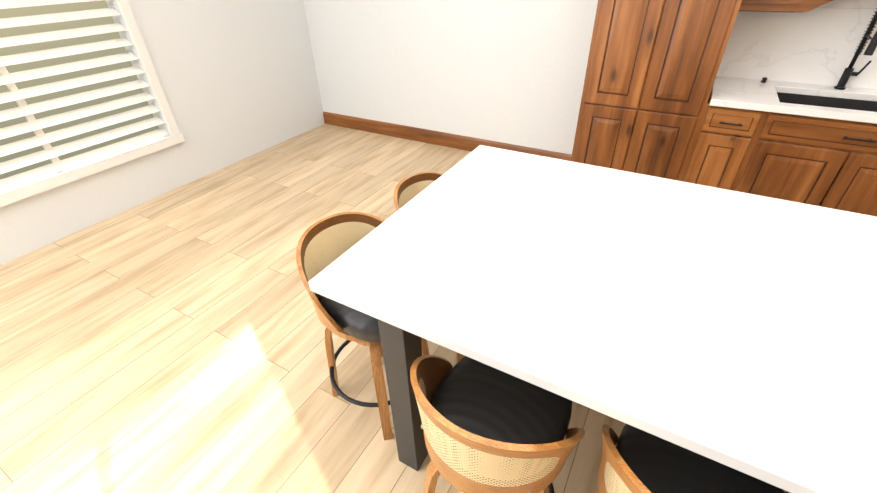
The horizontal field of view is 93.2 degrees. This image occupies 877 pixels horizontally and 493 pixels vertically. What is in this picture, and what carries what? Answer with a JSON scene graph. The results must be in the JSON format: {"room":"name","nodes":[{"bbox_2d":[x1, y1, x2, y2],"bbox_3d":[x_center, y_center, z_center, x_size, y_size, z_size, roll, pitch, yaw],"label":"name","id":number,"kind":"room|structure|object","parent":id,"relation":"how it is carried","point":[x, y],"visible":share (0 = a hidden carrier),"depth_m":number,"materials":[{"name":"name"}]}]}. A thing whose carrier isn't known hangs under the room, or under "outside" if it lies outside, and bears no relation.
{"room":"kitchen","nodes":[
{"label":"kitchen","id":0,"kind":"room"},
{"bbox_2d":[0,0,324,264],"bbox_3d":[-3.258,-0.967,1.690,0.200,3.118,7.222,17,39,25],"label":"wall","id":1,"kind":"structure","parent":0,"point":[223,83],"depth_m":3.36,"materials":[{"name":"paint"}]},
{"bbox_2d":[0,124,625,492],"bbox_3d":[-0.299,1.246,1.214,6.922,0.100,7.522,17,39,25],"label":"floor","id":2,"kind":"structure","parent":0,"point":[172,341],"depth_m":2.16,"materials":[{"name":"brown wood"}]},
{"bbox_2d":[296,212,428,439],"bbox_3d":[-0.257,0.330,1.682,0.455,0.858,0.448,25,43,32],"label":"bar stool","id":3,"kind":"object","parent":2,"relation":"on","point":[348,324],"visible":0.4,"depth_m":1.56,"materials":[{"name":"wood"}]},
{"bbox_2d":[378,319,427,470],"bbox_3d":[-0.110,0.485,1.423,0.120,0.896,0.120,17,39,25],"label":"kitchen island leg","id":4,"kind":"object","parent":2,"relation":"on","point":[402,350],"visible":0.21,"depth_m":1.37,"materials":[{"name":"grey metal"}]},
{"bbox_2d":[393,172,464,363],"bbox_3d":[0.049,0.119,1.969,0.455,0.858,0.448,21,41,29],"label":"bar stool","id":5,"kind":"object","parent":2,"relation":"on","point":[408,188],"visible":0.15,"depth_m":1.87,"materials":[{"name":"wicker"}]},
{"bbox_2d":[410,355,584,492],"bbox_3d":[0.165,0.620,1.253,0.448,0.858,0.455,20,40,28],"label":"bar stool","id":6,"kind":"object","parent":2,"relation":"on","point":[487,428],"visible":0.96,"depth_m":1.05,"materials":[{"name":"wicker"}]},
{"bbox_2d":[571,0,741,180],"bbox_3d":[1.425,-1.338,2.765,0.816,2.260,0.697,17,39,25],"label":"pantry cabinet","id":7,"kind":"object","parent":2,"relation":"on","point":[653,66],"visible":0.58,"depth_m":2.62,"materials":[{"name":"brown wood"}]},
{"bbox_2d":[597,424,784,492],"bbox_3d":[0.592,0.737,1.067,0.448,0.858,0.455,18,40,26],"label":"bar stool","id":8,"kind":"object","parent":2,"relation":"on","point":[635,460],"visible":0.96,"depth_m":0.95,"materials":[{"name":"wicker"}]},
{"bbox_2d":[681,92,876,216],"bbox_3d":[2.324,-0.498,2.736,1.220,0.876,0.663,17,39,25],"label":"base cabinet","id":9,"kind":"object","parent":2,"relation":"on","point":[824,162],"visible":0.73,"depth_m":2.48,"materials":[{"name":"brown wood"}]},
{"bbox_2d":[710,76,876,123],"bbox_3d":[2.687,-0.754,2.290,2.056,0.038,0.629,17,39,25],"label":"countertop","id":10,"kind":"structure","parent":9,"relation":"on","point":[747,94],"depth_m":2.51,"materials":[{"name":"white stone"}]},
{"bbox_2d":[761,77,766,82],"bbox_3d":[2.162,-1.105,2.753,0.028,0.030,0.027,17,39,25],"label":"switch","id":11,"kind":"object","parent":10,"relation":"on","point":[764,80],"visible":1,"depth_m":2.75,"materials":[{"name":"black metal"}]},
{"bbox_2d":[834,8,876,89],"bbox_3d":[2.481,-1.161,2.359,0.109,0.559,0.248,17,39,25],"label":"faucet","id":12,"kind":"object","parent":10,"relation":"on","point":[848,72],"visible":0.98,"depth_m":2.46,"materials":[{"name":"black metal"}]},
{"bbox_2d":[303,0,876,160],"bbox_3d":[1.472,-1.935,2.867,6.922,3.118,0.200,17,39,25],"label":"wall","id":13,"kind":"structure","parent":0,"point":[469,75],"depth_m":3.77,"materials":[{"name":"paint"}]},
{"bbox_2d":[741,0,806,3],"bbox_3d":[1.968,-1.840,2.237,0.300,0.860,0.349,17,39,25],"label":"upper cabinet","id":14,"kind":"object","parent":13,"relation":"attached to","point":[743,1],"depth_m":2.36,"materials":[{"name":"brown wood"}]},
{"bbox_3d":[1.286,0.614,1.180,0.535,0.896,1.004,17,39,25],"label":"cabinet","id":15,"kind":"object","parent":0,"visible":0},
{"bbox_2d":[308,145,876,492],"bbox_3d":[0.722,0.072,1.167,1.854,0.034,1.127,17,39,25],"label":"countertop","id":16,"kind":"structure","parent":15,"relation":"on","point":[736,330],"depth_m":1.06,"materials":[{"name":"white stone"}]}
]}

